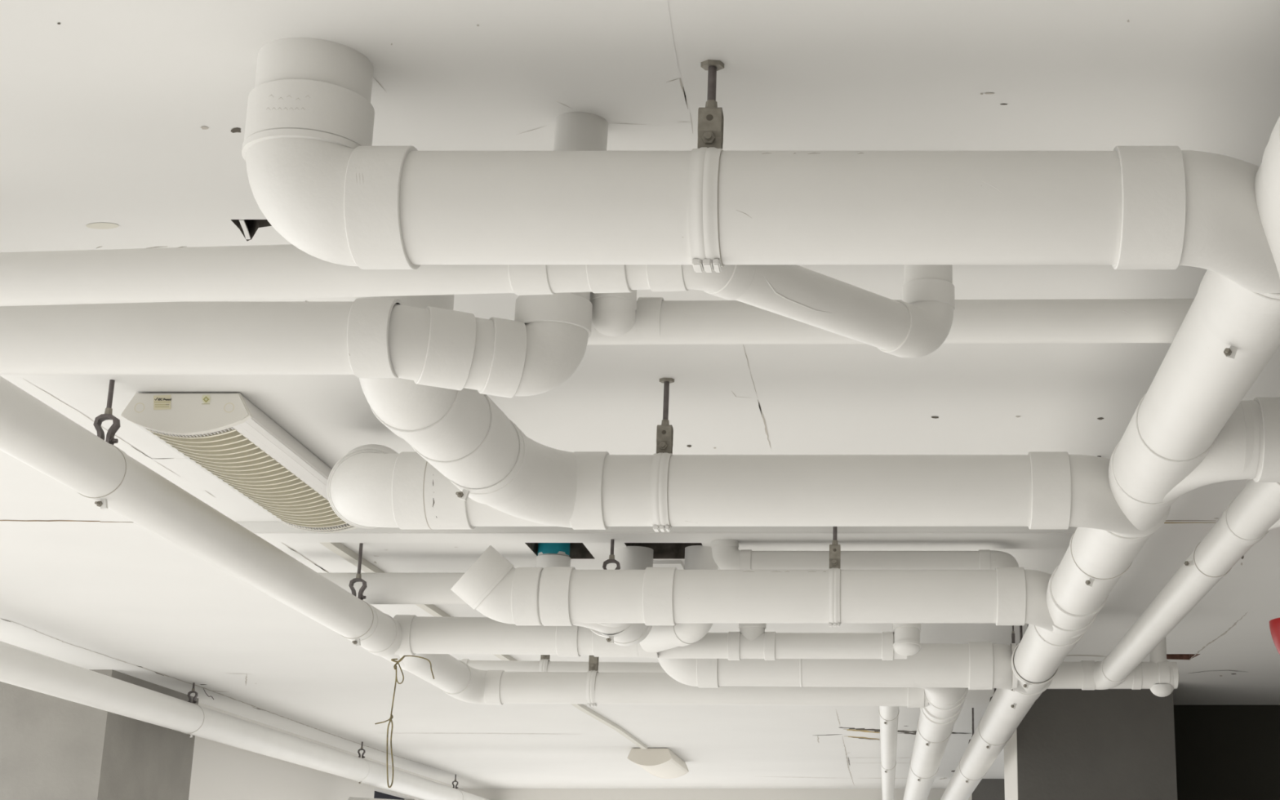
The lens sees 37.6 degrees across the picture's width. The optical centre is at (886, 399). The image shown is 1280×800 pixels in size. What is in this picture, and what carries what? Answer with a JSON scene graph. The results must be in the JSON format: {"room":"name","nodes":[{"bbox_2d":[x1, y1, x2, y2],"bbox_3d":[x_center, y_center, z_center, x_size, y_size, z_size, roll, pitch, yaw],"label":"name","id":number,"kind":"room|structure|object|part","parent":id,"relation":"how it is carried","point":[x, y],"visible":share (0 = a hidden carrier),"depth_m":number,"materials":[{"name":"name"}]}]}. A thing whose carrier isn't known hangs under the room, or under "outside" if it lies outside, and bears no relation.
{"room":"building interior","nodes":[
{"label":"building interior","id":0,"kind":"room"},
{"bbox_2d":[0,669,198,799],"bbox_3d":[-4.320,2.689,9.148,1.160,2.950,1.170,0,-16,0],"label":"wall","id":1,"kind":"structure","parent":0,"point":[52,748],"depth_m":8.88,"materials":[{"name":"grey paint"}]},
{"bbox_2d":[188,702,462,799],"bbox_3d":[-3.875,3.780,12.971,0.150,2.950,6.780,0,-16,0],"label":"wall","id":2,"kind":"structure","parent":0,"point":[220,771],"depth_m":11.24,"materials":[{"name":"white paint"}]},
{"bbox_2d":[373,791,404,799],"bbox_3d":[-3.905,3.815,14.094,0.050,1.600,1.200,0,-16,0],"label":"window","id":3,"kind":"structure","parent":2,"relation":"in","point":[377,794],"depth_m":14.31,"materials":[{"name":"grey"}]},
{"bbox_2d":[347,796,397,799],"bbox_3d":[-2.587,2.817,12.507,2.114,0.262,0.144,0,-16,0],"label":"drain pipe","id":4,"kind":"object","parent":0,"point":[349,797],"visible":1,"depth_m":12.51,"materials":[{"name":"white paint"}]},
{"bbox_2d":[0,0,1279,788],"bbox_3d":[-0.700,0.555,6.549,7.800,0.152,20.900,0,-16,0],"label":"ceiling","id":5,"kind":"structure","parent":0,"point":[122,122],"depth_m":3.66,"materials":[{"name":"paint"}]},
{"bbox_2d":[76,379,133,509],"bbox_3d":[-1.764,0.099,4.172,0.130,0.301,0.036,-1,-16,2],"label":"hanger","id":6,"kind":"object","parent":5,"relation":"hanging from","point":[102,501],"visible":0.63,"depth_m":4.17,"materials":[{"name":"metal"}]},
{"bbox_3d":[-1.764,-0.001,4.202,0.011,0.091,0.011,0,-16,0],"label":"rod","id":7,"kind":"part","parent":6,"relation":"part of","materials":[{"name":"metal"}]},
{"bbox_2d":[0,376,487,704],"bbox_3d":[-1.726,0.290,4.553,0.184,0.244,5.923,-1,-16,2],"label":"drain pipe","id":8,"kind":"object","parent":6,"relation":"hanging from","point":[33,433],"visible":0.87,"depth_m":4.58,"materials":[{"name":"white paint"}]},
{"bbox_2d":[374,655,434,787],"bbox_3d":[-1.599,1.062,6.124,0.186,0.436,0.013,0,-16,0],"label":"wire loop","id":9,"kind":"object","parent":8,"relation":"hanging from","point":[403,656],"visible":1,"depth_m":6.12,"materials":[{"name":"grey metal"}]},
{"bbox_2d":[393,614,658,657],"bbox_3d":[-1.220,0.802,6.281,0.897,0.145,0.138,0,-16,0],"label":"drain pipe","id":10,"kind":"object","parent":8,"relation":"attached to","point":[424,634],"visible":0.56,"depth_m":6.22,"materials":[{"name":"white paint"}]},
{"bbox_2d":[180,682,206,737],"bbox_3d":[-3.525,1.572,9.378,0.154,0.276,0.031,0,-16,0],"label":"hanger","id":11,"kind":"object","parent":5,"relation":"hanging from","point":[193,691],"visible":0.73,"depth_m":9.38,"materials":[{"name":"metal"}]},
{"bbox_2d":[0,640,488,799],"bbox_3d":[-3.521,1.887,10.318,0.154,0.168,12.880,0,-16,0],"label":"drain pipe","id":12,"kind":"object","parent":11,"relation":"hanging from","point":[20,667],"visible":0.99,"depth_m":9.17,"materials":[{"name":"white paint"}]},
{"bbox_2d":[120,393,358,533],"bbox_3d":[-1.625,0.182,4.830,0.298,0.100,1.132,0,-16,0],"label":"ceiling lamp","id":13,"kind":"object","parent":5,"relation":"attached to","point":[226,436],"visible":0.98,"depth_m":4.52,"materials":[{"name":"white plastic"}]},
{"bbox_2d":[144,426,233,437],"bbox_3d":[-1.625,0.067,4.309,0.203,0.036,0.017,0,-16,0],"label":"grille","id":14,"kind":"object","parent":13,"relation":"attached to","point":[223,430],"depth_m":4.30,"materials":[{"name":"white metal"}]},
{"bbox_2d":[284,521,352,531],"bbox_3d":[-1.625,0.356,5.321,0.203,0.036,0.032,0,-16,0],"label":"grille","id":15,"kind":"object","parent":13,"relation":"attached to","point":[339,526],"depth_m":5.31,"materials":[{"name":"white metal"}]},
{"bbox_2d":[0,292,592,398],"bbox_3d":[-1.132,-0.184,3.146,1.245,0.325,0.231,2,-16,-6],"label":"drain pipe","id":16,"kind":"object","parent":5,"relation":"attached to","point":[535,353],"visible":0.99,"depth_m":3.07,"materials":[{"name":"white paint"}]},
{"bbox_2d":[338,542,377,646],"bbox_3d":[-1.704,0.626,5.956,0.130,0.334,0.036,-1,-16,2],"label":"hanger","id":17,"kind":"object","parent":5,"relation":"hanging from","point":[356,641],"visible":0.61,"depth_m":5.95,"materials":[{"name":"metal"}]},
{"bbox_3d":[-1.704,0.525,5.986,0.011,0.125,0.011,0,-16,0],"label":"rod","id":18,"kind":"part","parent":17,"relation":"part of","materials":[{"name":"metal"}]},
{"bbox_2d":[357,742,372,784],"bbox_3d":[-3.513,2.425,12.358,0.154,0.280,0.031,0,-16,0],"label":"hanger","id":19,"kind":"object","parent":5,"relation":"hanging from","point":[362,747],"visible":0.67,"depth_m":12.37,"materials":[{"name":"metal"}]},
{"bbox_2d":[282,542,570,604],"bbox_3d":[-1.528,0.536,6.175,0.945,0.302,0.114,0,-16,0],"label":"drain pipe","id":20,"kind":"object","parent":5,"relation":"attached to","point":[382,588],"visible":0.23,"depth_m":6.11,"materials":[{"name":"white paint"}]},
{"bbox_2d":[452,774,464,799],"bbox_3d":[-3.502,3.182,15.002,0.154,0.284,0.031,0,-16,0],"label":"hanger","id":21,"kind":"object","parent":5,"relation":"hanging from","point":[456,787],"visible":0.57,"depth_m":15.01,"materials":[{"name":"metal"}]},
{"bbox_2d":[354,294,577,528],"bbox_3d":[-0.832,-0.001,3.748,0.234,0.347,1.042,-3,-16,9],"label":"drain pipe","id":22,"kind":"object","parent":5,"relation":"attached to","point":[463,434],"visible":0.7,"depth_m":3.59,"materials":[{"name":"white paint"}]},
{"bbox_2d":[448,418,524,501],"bbox_3d":[-0.836,0.114,3.814,0.173,0.191,0.036,-1,-16,3],"label":"hanger","id":23,"kind":"object","parent":22,"relation":"attached to","point":[463,495],"visible":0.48,"depth_m":3.79,"materials":[{"name":"white paint"}]},
{"bbox_2d":[0,244,955,358],"bbox_3d":[-0.628,-0.281,2.858,1.568,0.297,0.381,3,-16,-11],"label":"drain pipe","id":24,"kind":"object","parent":5,"relation":"attached to","point":[917,325],"visible":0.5,"depth_m":2.77,"materials":[{"name":"white paint"}]},
{"bbox_2d":[320,542,647,749],"bbox_3d":[-1.720,1.370,9.132,0.056,0.022,7.425,0,-16,1],"label":"cable trunking","id":25,"kind":"object","parent":5,"relation":"attached to","point":[339,548],"visible":0.47,"depth_m":7.19,"materials":[{"name":"grey plastic"}]},
{"bbox_2d":[538,654,550,671],"bbox_3d":[-1.424,1.069,7.723,0.035,0.216,0.090,0,-16,0],"label":"strap hanger","id":26,"kind":"object","parent":5,"relation":"hanging from","point":[544,659],"visible":0.39,"depth_m":7.68,"materials":[{"name":"metal"}]},
{"bbox_2d":[461,658,666,672],"bbox_3d":[-1.327,1.127,7.707,1.001,0.096,0.088,0,-16,0],"label":"drain pipe","id":27,"kind":"object","parent":26,"relation":"hanging from","point":[506,665],"visible":0.27,"depth_m":7.67,"materials":[{"name":"white paint"}]},
{"bbox_2d":[553,111,608,151],"bbox_3d":[-0.472,-0.356,2.839,0.081,0.170,0.096,0,-16,0],"label":"drain pipe","id":28,"kind":"object","parent":5,"relation":"attached to","point":[574,131],"visible":0.34,"depth_m":2.82,"materials":[{"name":"white paint"}]},
{"bbox_2d":[585,655,599,706],"bbox_3d":[-1.162,1.036,7.348,0.037,0.358,0.135,0,-16,0],"label":"strap hanger","id":29,"kind":"object","parent":5,"relation":"hanging from","point":[593,660],"visible":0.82,"depth_m":7.28,"materials":[{"name":"metal"}]},
{"bbox_2d":[484,670,928,707],"bbox_3d":[-0.707,1.143,7.317,1.743,0.148,0.136,0,-16,0],"label":"drain pipe","id":30,"kind":"object","parent":29,"relation":"hanging from","point":[501,687],"visible":0.7,"depth_m":7.26,"materials":[{"name":"white paint"}]},
{"bbox_2d":[571,546,653,646],"bbox_3d":[-0.872,0.585,5.814,0.237,0.340,0.700,0,-16,0],"label":"drain pipe","id":31,"kind":"object","parent":5,"relation":"attached to","point":[629,557],"visible":0.25,"depth_m":5.93,"materials":[{"name":"white paint"}]},
{"bbox_2d":[589,289,636,336],"bbox_3d":[-0.489,-0.207,3.320,0.083,0.188,0.096,0,-16,0],"label":"drain pipe","id":32,"kind":"object","parent":5,"relation":"attached to","point":[613,314],"visible":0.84,"depth_m":3.28,"materials":[{"name":"white paint"}]},
{"bbox_2d":[155,521,1076,548],"bbox_3d":[-0.816,0.424,5.793,2.870,0.038,0.246,0,-16,0],"label":"trim","id":33,"kind":"structure","parent":5,"relation":"attached to","point":[748,537],"depth_m":5.72,"materials":[{"name":"paint"}]},
{"bbox_2d":[589,538,631,644],"bbox_3d":[-0.853,0.591,5.716,0.171,0.325,0.034,0,-16,0],"label":"hanger","id":34,"kind":"object","parent":33,"relation":"hanging from","point":[611,559],"visible":0.43,"depth_m":5.73,"materials":[{"name":"metal"}]},
{"bbox_3d":[-0.853,0.470,5.752,0.011,0.073,0.011,0,-16,0],"label":"rod","id":35,"kind":"part","parent":34,"relation":"part of","materials":[{"name":"metal"}]},
{"bbox_2d":[711,539,1018,569],"bbox_3d":[-0.066,0.535,5.910,0.967,0.145,0.346,0,-16,0],"label":"drain pipe","id":36,"kind":"object","parent":33,"relation":"attached to","point":[726,555],"visible":0.61,"depth_m":5.75,"materials":[{"name":"white paint"}]},
{"bbox_2d":[627,747,688,778],"bbox_3d":[-1.636,2.622,13.331,0.308,0.125,1.150,0,-16,0],"label":"ceiling lamp","id":37,"kind":"object","parent":5,"relation":"attached to","point":[661,762],"visible":1,"depth_m":12.80,"materials":[{"name":"beige plastic"}]},
{"bbox_2d":[649,377,674,532],"bbox_3d":[-0.499,0.121,4.157,0.039,0.351,0.170,0,-16,0],"label":"strap hanger","id":38,"kind":"object","parent":5,"relation":"hanging from","point":[659,477],"visible":0.79,"depth_m":4.08,"materials":[{"name":"metal"}]},
{"bbox_3d":[-0.499,0.009,4.189,0.012,0.118,0.012,0,-16,0],"label":"rod","id":39,"kind":"part","parent":38,"relation":"part of","materials":[{"name":"metal"}]},
{"bbox_2d":[326,444,1031,529],"bbox_3d":[-0.506,0.198,4.365,1.722,0.309,0.616,0,-16,0],"label":"drain pipe","id":40,"kind":"object","parent":38,"relation":"hanging from","point":[371,486],"visible":0.93,"depth_m":4.07,"materials":[{"name":"white paint"}]},
{"bbox_2d":[640,545,718,653],"bbox_3d":[-0.686,0.667,6.151,0.120,0.313,0.368,12,-20,-37],"label":"drain pipe","id":41,"kind":"object","parent":5,"relation":"attached to","point":[660,637],"visible":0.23,"depth_m":6.05,"materials":[{"name":"white paint"}]},
{"bbox_2d":[688,59,724,272],"bbox_3d":[-0.250,-0.335,2.626,0.041,0.315,0.170,0,-16,0],"label":"strap hanger","id":42,"kind":"object","parent":5,"relation":"hanging from","point":[704,160],"visible":0.86,"depth_m":2.55,"materials":[{"name":"metal"}]},
{"bbox_2d":[241,37,1121,269],"bbox_3d":[-0.290,-0.338,2.627,1.241,0.314,0.176,0,-16,0],"label":"drain pipe","id":43,"kind":"object","parent":42,"relation":"hanging from","point":[316,174],"visible":0.99,"depth_m":2.54,"materials":[{"name":"white paint"}]},
{"bbox_3d":[-0.251,-0.447,2.658,0.012,0.082,0.012,0,-16,0],"label":"rod","id":44,"kind":"part","parent":42,"relation":"part of","materials":[{"name":"metal"}]},
{"bbox_2d":[648,623,920,660],"bbox_3d":[-0.345,0.723,6.323,0.926,0.326,0.140,0,-16,0],"label":"drain pipe","id":45,"kind":"object","parent":5,"relation":"attached to","point":[752,641],"visible":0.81,"depth_m":6.27,"materials":[{"name":"white paint"}]},
{"bbox_2d":[657,643,969,688],"bbox_3d":[-0.260,0.877,6.800,1.195,0.360,0.174,0,-16,0],"label":"drain pipe","id":46,"kind":"object","parent":5,"relation":"attached to","point":[935,664],"visible":0.48,"depth_m":6.70,"materials":[{"name":"white paint"}]},
{"bbox_2d":[827,526,840,627],"bbox_3d":[-0.154,0.513,5.556,0.037,0.337,0.170,0,-16,0],"label":"strap hanger","id":47,"kind":"object","parent":5,"relation":"hanging from","point":[834,570],"visible":0.93,"depth_m":5.48,"materials":[{"name":"metal"}]},
{"bbox_2d":[450,545,997,626],"bbox_3d":[-0.469,0.553,5.528,1.662,0.238,0.208,0,-16,0],"label":"drain pipe","id":48,"kind":"object","parent":47,"relation":"hanging from","point":[548,596],"visible":1,"depth_m":5.46,"materials":[{"name":"white paint"}]},
{"bbox_3d":[-0.155,0.398,5.588,0.012,0.097,0.012,0,-16,0],"label":"rod","id":49,"kind":"part","parent":47,"relation":"part of","materials":[{"name":"metal"}]},
{"bbox_2d":[880,761,896,773],"bbox_3d":[0.012,2.000,10.764,0.090,0.338,0.027,0,-16,0],"label":"hanger","id":50,"kind":"object","parent":5,"relation":"hanging from","point":[886,771],"visible":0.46,"depth_m":10.72,"materials":[{"name":"metal"}]},
{"bbox_2d":[879,706,898,799],"bbox_3d":[0.012,2.452,11.935,0.086,0.124,9.460,0,-16,0],"label":"drain pipe","id":51,"kind":"object","parent":50,"relation":"hanging from","point":[888,733],"visible":0.81,"depth_m":9.53,"materials":[{"name":"white paint"}]},
{"bbox_2d":[879,712,898,724],"bbox_3d":[0.012,1.295,8.313,0.090,0.328,0.027,0,-16,0],"label":"hanger","id":52,"kind":"object","parent":5,"relation":"hanging from","point":[886,722],"visible":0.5,"depth_m":8.27,"materials":[{"name":"metal"}]},
{"bbox_2d":[910,759,938,782],"bbox_3d":[0.214,1.928,10.368,0.165,0.417,0.032,0,-16,0],"label":"hanger","id":53,"kind":"object","parent":5,"relation":"hanging from","point":[919,779],"visible":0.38,"depth_m":10.31,"materials":[{"name":"metal"}]},
{"bbox_2d":[917,718,952,746],"bbox_3d":[0.225,1.399,8.543,0.165,0.400,0.032,0,-16,0],"label":"hanger","id":54,"kind":"object","parent":5,"relation":"hanging from","point":[929,742],"visible":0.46,"depth_m":8.49,"materials":[{"name":"metal"}]},
{"bbox_2d":[902,680,968,799],"bbox_3d":[0.203,2.394,11.579,0.235,0.252,10.180,0,-16,0],"label":"drain pipe","id":55,"kind":"object","parent":54,"relation":"hanging from","point":[936,721],"visible":0.53,"depth_m":8.29,"materials":[{"name":"white paint"}]},
{"bbox_2d":[959,707,986,783],"bbox_3d":[0.490,1.949,10.430,0.165,0.422,0.036,0,-16,0],"label":"hanger","id":56,"kind":"object","parent":5,"relation":"hanging from","point":[968,780],"visible":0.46,"depth_m":10.43,"materials":[{"name":"metal"}]},
{"bbox_3d":[0.490,1.833,10.464,0.011,0.181,0.011,0,-16,0],"label":"rod","id":57,"kind":"part","parent":56,"relation":"part of","materials":[{"name":"metal"}]},
{"bbox_2d":[977,688,1011,749],"bbox_3d":[0.513,1.442,8.696,0.165,0.399,0.036,0,-16,0],"label":"hanger","id":58,"kind":"object","parent":5,"relation":"hanging from","point":[984,741],"visible":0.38,"depth_m":8.64,"materials":[{"name":"metal"}]},
{"bbox_2d":[940,115,1279,799],"bbox_3d":[0.524,1.591,8.843,0.446,0.361,15.883,0,-16,0],"label":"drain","id":59,"kind":"object","parent":58,"relation":"hanging from","point":[1218,214],"visible":0.96,"depth_m":3.54,"materials":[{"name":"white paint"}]},
{"bbox_2d":[1240,397,1279,482],"bbox_3d":[1.955,0.080,3.783,2.471,0.177,0.174,0,-16,0],"label":"drain pipe","id":60,"kind":"object","parent":59,"relation":"attached to","point":[1268,409],"visible":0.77,"depth_m":3.71,"materials":[{"name":"white paint"}]},
{"bbox_2d":[1010,625,1017,691],"bbox_3d":[0.466,0.884,6.798,0.019,0.369,0.164,0,-16,0],"label":"hanger","id":61,"kind":"object","parent":5,"relation":"hanging from","point":[1013,644],"visible":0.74,"depth_m":6.74,"materials":[{"name":"metal"}]},
{"bbox_2d":[1001,625,1034,709],"bbox_3d":[0.531,1.024,7.266,0.165,0.380,0.036,0,-16,0],"label":"hanger","id":62,"kind":"object","parent":5,"relation":"hanging from","point":[1013,706],"visible":0.37,"depth_m":7.23,"materials":[{"name":"metal"}]},
{"bbox_3d":[0.531,0.908,7.299,0.011,0.139,0.011,0,-16,0],"label":"rod","id":63,"kind":"part","parent":62,"relation":"part of","materials":[{"name":"metal"}]},
{"bbox_2d":[1012,623,1058,688],"bbox_3d":[0.539,0.859,6.699,0.170,0.375,0.036,0,-16,0],"label":"hanger","id":64,"kind":"object","parent":5,"relation":"hanging from","point":[1025,686],"visible":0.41,"depth_m":6.65,"materials":[{"name":"metal"}]},
{"bbox_2d":[1069,455,1133,587],"bbox_3d":[0.563,0.317,4.845,0.170,0.351,0.036,0,-16,0],"label":"hanger","id":65,"kind":"object","parent":5,"relation":"hanging from","point":[1089,583],"visible":0.38,"depth_m":4.80,"materials":[{"name":"metal"}]},
{"bbox_2d":[1047,636,1179,697],"bbox_3d":[0.823,0.995,7.255,0.646,0.337,0.116,0,-16,0],"label":"drain pipe","id":66,"kind":"object","parent":5,"relation":"attached to","point":[1159,675],"visible":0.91,"depth_m":7.19,"materials":[{"name":"white paint"}]},
{"bbox_2d":[1093,479,1279,689],"bbox_3d":[1.994,0.590,5.533,2.392,0.123,3.645,0,-16,0],"label":"drain pipe","id":67,"kind":"object","parent":66,"relation":"attached to","point":[1245,522],"visible":0.91,"depth_m":5.02,"materials":[{"name":"white paint"}]},
{"bbox_2d":[1184,542,1231,579],"bbox_3d":[0.863,0.425,4.959,0.133,0.110,0.035,0,-16,0],"label":"hanger","id":68,"kind":"object","parent":67,"relation":"attached to","point":[1192,562],"visible":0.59,"depth_m":4.95,"materials":[{"name":"white paint"}]},
{"bbox_2d":[1196,288,1279,360],"bbox_3d":[0.587,-0.220,3.011,0.165,0.324,0.036,0,-16,0],"label":"hanger","id":69,"kind":"object","parent":5,"relation":"hanging from","point":[1230,351],"visible":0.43,"depth_m":2.98,"materials":[{"name":"metal"}]},
{"bbox_2d":[1269,617,1279,654],"bbox_3d":[1.277,0.614,5.648,0.220,0.481,0.220,0,-16,0],"label":"bell","id":70,"kind":"object","parent":5,"relation":"hanging from","point":[1274,624],"visible":1,"depth_m":5.59,"materials":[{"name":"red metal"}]},
{"bbox_2d":[462,788,972,799],"bbox_3d":[-1.850,4.738,16.327,5.500,2.950,0.200,0,-16,0],"label":"wall","id":71,"kind":"structure","parent":0,"point":[488,793],"depth_m":16.57,"materials":[{"name":"white paint"}]},
{"bbox_2d":[971,778,1004,799],"bbox_3d":[2.010,4.415,15.197,2.580,2.950,0.150,0,-16,0],"label":"wall partition","id":72,"kind":"structure","parent":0,"point":[987,788],"depth_m":15.45,"materials":[{"name":"grey paint"}]},
{"bbox_2d":[1016,688,1177,799],"bbox_3d":[1.054,2.894,9.506,0.795,2.752,1.030,0,-16,0],"label":"wall column","id":73,"kind":"structure","parent":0,"point":[1073,744],"depth_m":9.30,"materials":[{"name":"grey paint"}]},
{"bbox_2d":[1004,728,1017,799],"bbox_3d":[0.656,2.895,9.506,0.002,2.751,1.029,0,-16,0],"label":"wall","id":74,"kind":"structure","parent":73,"relation":"attached to","point":[1011,774],"depth_m":9.72,"materials":[{"name":"white paint"}]},
{"bbox_2d":[1173,704,1279,799],"bbox_3d":[2.275,2.957,10.086,2.150,2.950,0.180,0,-16,0],"label":"wall","id":75,"kind":"structure","parent":0,"point":[1224,752],"depth_m":10.28,"materials":[{"name":"grey paint"}]},
{"bbox_3d":[3.275,0.950,3.057,0.150,2.950,14.400,0,-16,0],"label":"wall","id":76,"kind":"structure","parent":0,"visible":0},
{"bbox_2d":[586,297,1194,345],"bbox_3d":[1.285,-0.148,3.398,3.810,0.095,0.087,0,-16,0],"label":"drain pipe","id":77,"kind":"object","parent":76,"relation":"attached to","point":[658,321],"visible":0.57,"depth_m":3.36,"materials":[{"name":"white paint"}]}
]}

